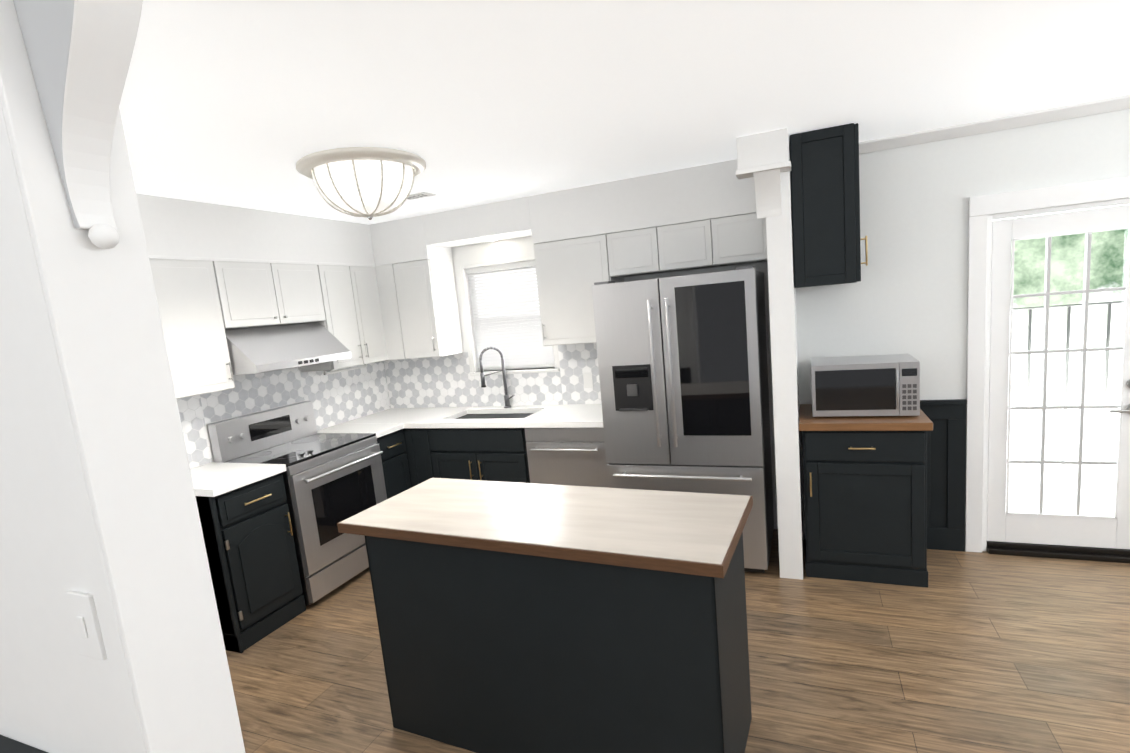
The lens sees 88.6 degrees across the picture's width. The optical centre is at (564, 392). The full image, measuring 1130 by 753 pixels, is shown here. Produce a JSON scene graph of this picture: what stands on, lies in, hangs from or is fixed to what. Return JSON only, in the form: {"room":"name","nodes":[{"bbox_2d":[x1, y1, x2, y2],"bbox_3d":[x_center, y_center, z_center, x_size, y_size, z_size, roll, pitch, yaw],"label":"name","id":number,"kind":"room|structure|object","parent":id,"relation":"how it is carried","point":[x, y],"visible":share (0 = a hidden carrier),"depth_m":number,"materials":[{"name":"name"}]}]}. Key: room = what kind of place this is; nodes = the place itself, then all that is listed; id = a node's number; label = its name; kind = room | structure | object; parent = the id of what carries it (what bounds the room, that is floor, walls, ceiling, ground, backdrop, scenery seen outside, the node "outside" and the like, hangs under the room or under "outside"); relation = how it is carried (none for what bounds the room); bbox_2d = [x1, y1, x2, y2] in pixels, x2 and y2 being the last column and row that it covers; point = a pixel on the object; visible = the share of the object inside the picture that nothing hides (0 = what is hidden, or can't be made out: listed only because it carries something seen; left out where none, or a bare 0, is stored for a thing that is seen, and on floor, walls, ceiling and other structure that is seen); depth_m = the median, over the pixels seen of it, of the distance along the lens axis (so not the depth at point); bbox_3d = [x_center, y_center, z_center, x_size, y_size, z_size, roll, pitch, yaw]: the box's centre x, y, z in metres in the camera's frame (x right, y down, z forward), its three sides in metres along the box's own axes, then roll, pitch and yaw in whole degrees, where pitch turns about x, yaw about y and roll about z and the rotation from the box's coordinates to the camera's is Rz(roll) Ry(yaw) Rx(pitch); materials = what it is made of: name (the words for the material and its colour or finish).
{"room":"kitchen","nodes":[
{"label":"kitchen","id":0,"kind":"room"},
{"bbox_2d":[0,109,1129,752],"bbox_3d":[-0.248,0.079,2.702,10.500,2.430,3.670,-2,9,23],"label":"wall","id":1,"kind":"structure","parent":0,"point":[906,293],"depth_m":3.09,"materials":[{"name":"white paint"}]},
{"bbox_2d":[13,0,142,248],"bbox_3d":[-0.696,-0.471,0.863,0.172,0.487,0.100,-2,9,23],"label":"corbel","id":2,"kind":"object","parent":1,"relation":"attached to","point":[80,53],"depth_m":0.86,"materials":[{"name":"white paint"}]},
{"bbox_2d":[65,590,106,659],"bbox_3d":[-0.836,0.405,1.007,0.070,0.120,0.012,-2,9,23],"label":"light switch","id":3,"kind":"object","parent":1,"relation":"attached to","point":[86,624],"depth_m":1.00,"materials":[{"name":"white paint"}]},
{"bbox_2d":[18,264,167,639],"bbox_3d":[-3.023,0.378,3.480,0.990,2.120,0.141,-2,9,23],"label":"column","id":4,"kind":"structure","parent":1,"relation":"attached to","point":[100,342],"depth_m":0.93,"materials":[{"name":"white paint"}]},
{"bbox_2d":[136,193,215,254],"bbox_3d":[-2.245,-0.869,3.126,0.324,0.319,0.454,-2,9,23],"label":"soffit","id":5,"kind":"object","parent":1,"relation":"attached to","point":[184,227],"depth_m":3.11,"materials":[{"name":"white paint"}]},
{"bbox_2d":[148,251,234,398],"bbox_3d":[-2.198,-0.354,3.202,0.324,0.752,0.450,-2,9,23],"label":"upper cabinet","id":6,"kind":"object","parent":1,"relation":"attached to","point":[189,290],"depth_m":3.17,"materials":[{"name":"white wood"}]},
{"bbox_2d":[208,203,271,258],"bbox_3d":[-2.087,-0.942,3.506,0.324,0.319,0.383,-2,9,23],"label":"soffit","id":7,"kind":"object","parent":1,"relation":"attached to","point":[237,230],"depth_m":3.46,"materials":[{"name":"white paint"}]},
{"bbox_2d":[216,255,331,328],"bbox_3d":[-1.982,-0.632,3.732,0.324,0.402,0.774,-2,9,23],"label":"upper cabinet","id":8,"kind":"object","parent":1,"relation":"attached to","point":[258,292],"depth_m":3.65,"materials":[{"name":"white wood"}]},
{"bbox_2d":[177,325,392,468],"bbox_3d":[-1.964,-0.081,4.135,0.030,0.803,2.010,-2,9,23],"label":"tile backsplash","id":9,"kind":"structure","parent":1,"relation":"attached to","point":[349,395],"depth_m":4.14,"materials":[{"name":"tile"}]},
{"bbox_2d":[225,322,351,374],"bbox_3d":[-1.864,-0.297,3.746,0.505,0.273,0.759,-2,9,23],"label":"range hood","id":10,"kind":"object","parent":1,"relation":"attached to","point":[254,350],"visible":0.9,"depth_m":3.60,"materials":[{"name":"silver metal"}]},
{"bbox_2d":[268,211,319,258],"bbox_3d":[-1.942,-1.008,3.854,0.324,0.319,0.382,-2,9,23],"label":"soffit","id":11,"kind":"object","parent":1,"relation":"attached to","point":[293,236],"depth_m":3.81,"materials":[{"name":"white paint"}]},
{"bbox_2d":[300,259,387,373],"bbox_3d":[-1.706,-0.578,4.383,0.324,0.752,0.600,-2,9,23],"label":"upper cabinet","id":12,"kind":"object","parent":1,"relation":"attached to","point":[365,294],"depth_m":4.30,"materials":[{"name":"white wood"}]},
{"bbox_2d":[312,217,375,262],"bbox_3d":[-1.694,-1.121,4.448,0.324,0.319,0.926,-2,9,23],"label":"soffit","id":13,"kind":"object","parent":1,"relation":"attached to","point":[351,242],"depth_m":4.24,"materials":[{"name":"white paint"}]},
{"bbox_2d":[376,263,403,359],"bbox_3d":[-1.321,-0.657,4.703,0.188,0.740,0.340,-2,9,23],"label":"upper cabinet","id":14,"kind":"object","parent":1,"relation":"attached to","point":[384,276],"depth_m":4.55,"materials":[{"name":"white wood"}]},
{"bbox_2d":[372,215,452,262],"bbox_3d":[-1.207,-1.183,4.558,0.500,0.319,0.336,-2,9,23],"label":"soffit","id":15,"kind":"object","parent":1,"relation":"attached to","point":[392,240],"depth_m":4.41,"materials":[{"name":"white paint"}]},
{"bbox_2d":[392,255,463,358],"bbox_3d":[-1.081,-0.664,4.602,0.332,0.740,0.340,-2,9,23],"label":"upper cabinet","id":16,"kind":"object","parent":1,"relation":"attached to","point":[426,293],"depth_m":4.46,"materials":[{"name":"white wood"}]},
{"bbox_2d":[424,197,527,246],"bbox_3d":[-0.580,-1.251,4.284,0.870,0.219,0.336,-2,9,23],"label":"soffit","id":17,"kind":"object","parent":1,"relation":"attached to","point":[506,219],"depth_m":4.15,"materials":[{"name":"white paint"}]},
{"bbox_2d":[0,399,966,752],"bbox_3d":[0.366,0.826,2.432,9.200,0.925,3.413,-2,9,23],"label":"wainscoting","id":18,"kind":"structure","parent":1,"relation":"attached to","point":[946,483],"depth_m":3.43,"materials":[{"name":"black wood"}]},
{"bbox_2d":[385,343,600,407],"bbox_3d":[-0.549,-0.130,4.656,2.224,0.483,0.028,-2,9,23],"label":"tile backsplash","id":19,"kind":"structure","parent":1,"relation":"attached to","point":[445,381],"depth_m":4.74,"materials":[{"name":"tile"}]},
{"bbox_2d":[461,256,559,375],"bbox_3d":[-0.429,-0.598,4.581,0.800,0.885,0.125,-2,9,23],"label":"window frame","id":20,"kind":"structure","parent":1,"relation":"attached to","point":[465,280],"depth_m":4.65,"materials":[{"name":"white paint"}]},
{"bbox_2d":[471,266,550,370],"bbox_3d":[-0.412,-0.605,4.624,0.710,0.835,0.028,-2,9,23],"label":"kitchen window","id":21,"kind":"structure","parent":1,"relation":"in","point":[504,305],"depth_m":4.63,"materials":[{"name":"white glass"}]},
{"bbox_2d":[466,260,554,369],"bbox_3d":[-0.427,-0.603,4.588,0.704,0.823,0.040,-2,9,23],"label":"window blind","id":22,"kind":"object","parent":21,"relation":"attached to","point":[521,345],"visible":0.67,"depth_m":4.59,"materials":[{"name":"white fabric"}]},
{"bbox_2d":[533,231,623,345],"bbox_3d":[0.118,-0.714,4.093,0.535,0.710,0.340,-2,9,23],"label":"upper cabinet","id":23,"kind":"object","parent":1,"relation":"attached to","point":[567,269],"depth_m":3.95,"materials":[{"name":"white wood"}]},
{"bbox_2d":[583,372,592,387],"bbox_3d":[0.173,-0.096,4.367,0.070,0.120,0.007,-2,9,23],"label":"outlet","id":24,"kind":"object","parent":1,"relation":"attached to","point":[587,376],"depth_m":4.36,"materials":[{"name":"white paint"}]},
{"bbox_2d":[604,173,659,278],"bbox_3d":[0.484,-1.095,3.868,0.337,0.599,0.340,-2,9,23],"label":"upper cabinet","id":25,"kind":"object","parent":1,"relation":"attached to","point":[629,203],"depth_m":3.71,"materials":[{"name":"white wood"}]},
{"bbox_2d":[656,164,715,272],"bbox_3d":[0.793,-1.104,3.737,0.335,0.599,0.340,-2,9,23],"label":"upper cabinet","id":26,"kind":"object","parent":1,"relation":"attached to","point":[683,196],"depth_m":3.58,"materials":[{"name":"white wood"}]},
{"bbox_2d":[708,159,767,266],"bbox_3d":[1.102,-1.113,3.607,0.336,0.599,0.340,-2,9,23],"label":"upper cabinet","id":27,"kind":"object","parent":1,"relation":"attached to","point":[738,237],"depth_m":3.47,"materials":[{"name":"white wood"}]},
{"bbox_2d":[735,128,790,218],"bbox_3d":[1.017,-1.110,2.962,0.263,0.398,0.143,-2,9,23],"label":"stub","id":28,"kind":"object","parent":1,"relation":"attached to","point":[763,159],"visible":1,"depth_m":2.92,"materials":[{"name":"white paint"}]},
{"bbox_2d":[789,123,867,287],"bbox_3d":[1.450,-0.991,3.200,0.352,0.775,0.557,-2,9,23],"label":"upper cabinet","id":29,"kind":"object","parent":1,"relation":"attached to","point":[825,193],"visible":1,"depth_m":2.95,"materials":[{"name":"black wood"}]},
{"bbox_2d":[859,95,1129,153],"bbox_3d":[3.354,-1.449,2.601,3.705,0.055,0.055,-2,9,23],"label":"crown molding","id":30,"kind":"structure","parent":1,"relation":"attached to","point":[1036,117],"depth_m":3.02,"materials":[{"name":"white paint"}]},
{"bbox_2d":[965,176,1129,552],"bbox_3d":[2.743,-0.081,3.186,0.910,2.050,0.125,-2,9,23],"label":"door frame","id":31,"kind":"structure","parent":1,"relation":"attached to","point":[981,209],"depth_m":3.22,"materials":[{"name":"white paint"}]},
{"bbox_2d":[987,205,1129,548],"bbox_3d":[2.732,-0.040,3.159,0.680,1.854,0.103,-2,9,23],"label":"french door","id":32,"kind":"structure","parent":1,"relation":"in","point":[1076,528],"depth_m":3.19,"materials":[{"name":"white paint"}]},
{"bbox_2d":[987,541,1129,562],"bbox_3d":[2.833,0.900,3.331,0.684,0.058,0.135,-2,9,23],"label":"door threshold sill","id":33,"kind":"structure","parent":1,"relation":"attached to","point":[1066,552],"depth_m":3.29,"materials":[{"name":"brown metal"}]},
{"bbox_2d":[119,0,1129,223],"bbox_3d":[-1.141,-0.861,1.041,10.800,0.080,7.300,-2,9,23],"label":"ceiling","id":34,"kind":"structure","parent":0,"point":[244,103],"depth_m":2.04,"materials":[{"name":"white paint"}]},
{"bbox_2d":[295,147,425,219],"bbox_3d":[-0.958,-0.969,2.793,0.594,0.262,0.594,-2,9,23],"label":"ceiling light fixture","id":35,"kind":"object","parent":34,"relation":"attached to","point":[369,183],"visible":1,"depth_m":2.62,"materials":[{"name":"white glass"}]},
{"bbox_2d":[406,192,435,199],"bbox_3d":[-0.919,-1.223,3.597,0.200,0.008,0.119,-2,9,23],"label":"ceiling vent","id":36,"kind":"object","parent":34,"relation":"in","point":[418,195],"visible":0.9,"depth_m":3.54,"materials":[{"name":"white metal"}]},
{"bbox_2d":[226,529,1129,752],"bbox_3d":[-0.910,1.600,1.414,10.800,0.060,7.300,-2,9,23],"label":"floor","id":37,"kind":"structure","parent":0,"point":[975,652],"depth_m":2.59,"materials":[{"name":"brown wood"}]},
{"bbox_2d":[195,470,305,652],"bbox_3d":[-1.951,0.931,3.343,0.599,0.876,0.450,-2,9,23],"label":"base cabinet","id":38,"kind":"object","parent":37,"relation":"on","point":[245,519],"depth_m":3.16,"materials":[{"name":"black wood"}]},
{"bbox_2d":[190,462,285,495],"bbox_3d":[-1.987,0.480,3.269,0.616,0.040,0.455,-2,9,23],"label":"countertop","id":39,"kind":"structure","parent":38,"relation":"on","point":[214,478],"depth_m":3.22,"materials":[{"name":"white stone"}]},
{"bbox_2d":[207,401,386,605],"bbox_3d":[-1.683,0.686,3.858,0.697,1.155,0.767,-2,9,23],"label":"range","id":40,"kind":"object","parent":37,"relation":"on","point":[331,480],"visible":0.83,"depth_m":3.68,"materials":[{"name":"silver metal"}]},
{"bbox_2d":[376,428,413,498],"bbox_3d":[-1.481,0.727,4.398,0.656,0.876,0.345,-2,9,23],"label":"base cabinet","id":41,"kind":"object","parent":37,"relation":"on","point":[395,457],"depth_m":4.29,"materials":[{"name":"black wood"}]},
{"bbox_2d":[317,424,401,435],"bbox_3d":[-1.550,0.281,4.317,0.616,0.040,0.300,-2,9,23],"label":"countertop","id":42,"kind":"structure","parent":41,"relation":"on","point":[378,429],"depth_m":4.28,"materials":[{"name":"white stone"}]},
{"bbox_2d":[406,412,465,485],"bbox_3d":[-0.961,0.644,4.630,0.295,0.876,0.650,-2,9,23],"label":"base cabinet","id":43,"kind":"object","parent":37,"relation":"on","point":[423,454],"depth_m":4.35,"materials":[{"name":"black wood"}]},
{"bbox_2d":[434,412,529,482],"bbox_3d":[-0.530,0.627,4.472,0.855,0.876,0.605,-2,9,23],"label":"base cabinet","id":44,"kind":"object","parent":37,"relation":"on","point":[485,454],"depth_m":4.15,"materials":[{"name":"black wood"}]},
{"bbox_2d":[346,404,602,427],"bbox_3d":[-0.639,0.179,4.424,2.216,0.040,0.620,-2,9,23],"label":"countertop","id":45,"kind":"structure","parent":44,"relation":"on","point":[576,415],"depth_m":4.27,"materials":[{"name":"white stone"}]},
{"bbox_2d":[479,346,514,407],"bbox_3d":[-0.531,-0.119,4.536,0.232,0.496,0.151,-2,9,23],"label":"faucet","id":46,"kind":"object","parent":45,"relation":"on","point":[506,395],"visible":1,"depth_m":4.53,"materials":[{"name":"silver metal"}]},
{"bbox_2d":[366,546,751,752],"bbox_3d":[-0.030,0.916,2.287,1.395,0.864,0.591,-2,9,23],"label":"kitchen island","id":47,"kind":"object","parent":37,"relation":"on","point":[514,617],"depth_m":2.01,"materials":[{"name":"black wood"}]},
{"bbox_2d":[337,478,752,581],"bbox_3d":[-0.099,0.472,2.238,1.534,0.038,0.678,-2,9,23],"label":"island countertop","id":48,"kind":"structure","parent":47,"relation":"on","point":[687,534],"depth_m":2.09,"materials":[{"name":"beige wood"}]},
{"bbox_2d":[522,428,608,487],"bbox_3d":[0.113,0.608,4.200,0.680,0.876,0.605,-2,9,23],"label":"dishwasher","id":49,"kind":"object","parent":37,"relation":"on","point":[555,456],"depth_m":3.87,"materials":[{"name":"silver metal"}]},
{"bbox_2d":[592,266,773,572],"bbox_3d":[0.794,0.154,3.711,0.930,1.790,0.801,-2,9,23],"label":"fridge","id":50,"kind":"object","parent":37,"relation":"on","point":[683,371],"visible":0.81,"depth_m":3.35,"materials":[{"name":"silver metal"}]},
{"bbox_2d":[799,404,932,587],"bbox_3d":[1.720,0.563,3.370,0.632,0.915,0.570,-2,9,23],"label":"base cabinet","id":51,"kind":"object","parent":37,"relation":"on","point":[865,486],"visible":0.98,"depth_m":3.14,"materials":[{"name":"black wood"}]},
{"bbox_2d":[811,354,919,416],"bbox_3d":[1.682,-0.038,3.282,0.520,0.299,0.411,-2,9,23],"label":"microwave","id":52,"kind":"object","parent":51,"relation":"on","point":[878,385],"visible":1,"depth_m":3.14,"materials":[{"name":"silver metal"}]},
{"label":"outside","id":53,"kind":"structure","parent":0,"visible":0},
{"bbox_2d":[994,204,1129,515],"bbox_3d":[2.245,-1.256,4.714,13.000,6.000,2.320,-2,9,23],"label":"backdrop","id":54,"kind":"structure","parent":53,"point":[1057,363],"depth_m":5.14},
{"bbox_2d":[1013,301,1123,463],"bbox_3d":[3.741,-0.047,4.827,3.000,1.310,0.024,-2,9,23],"label":"fence","id":55,"kind":"object","parent":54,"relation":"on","point":[1109,304],"depth_m":4.66,"materials":[{"name":"white wood"}]}
]}

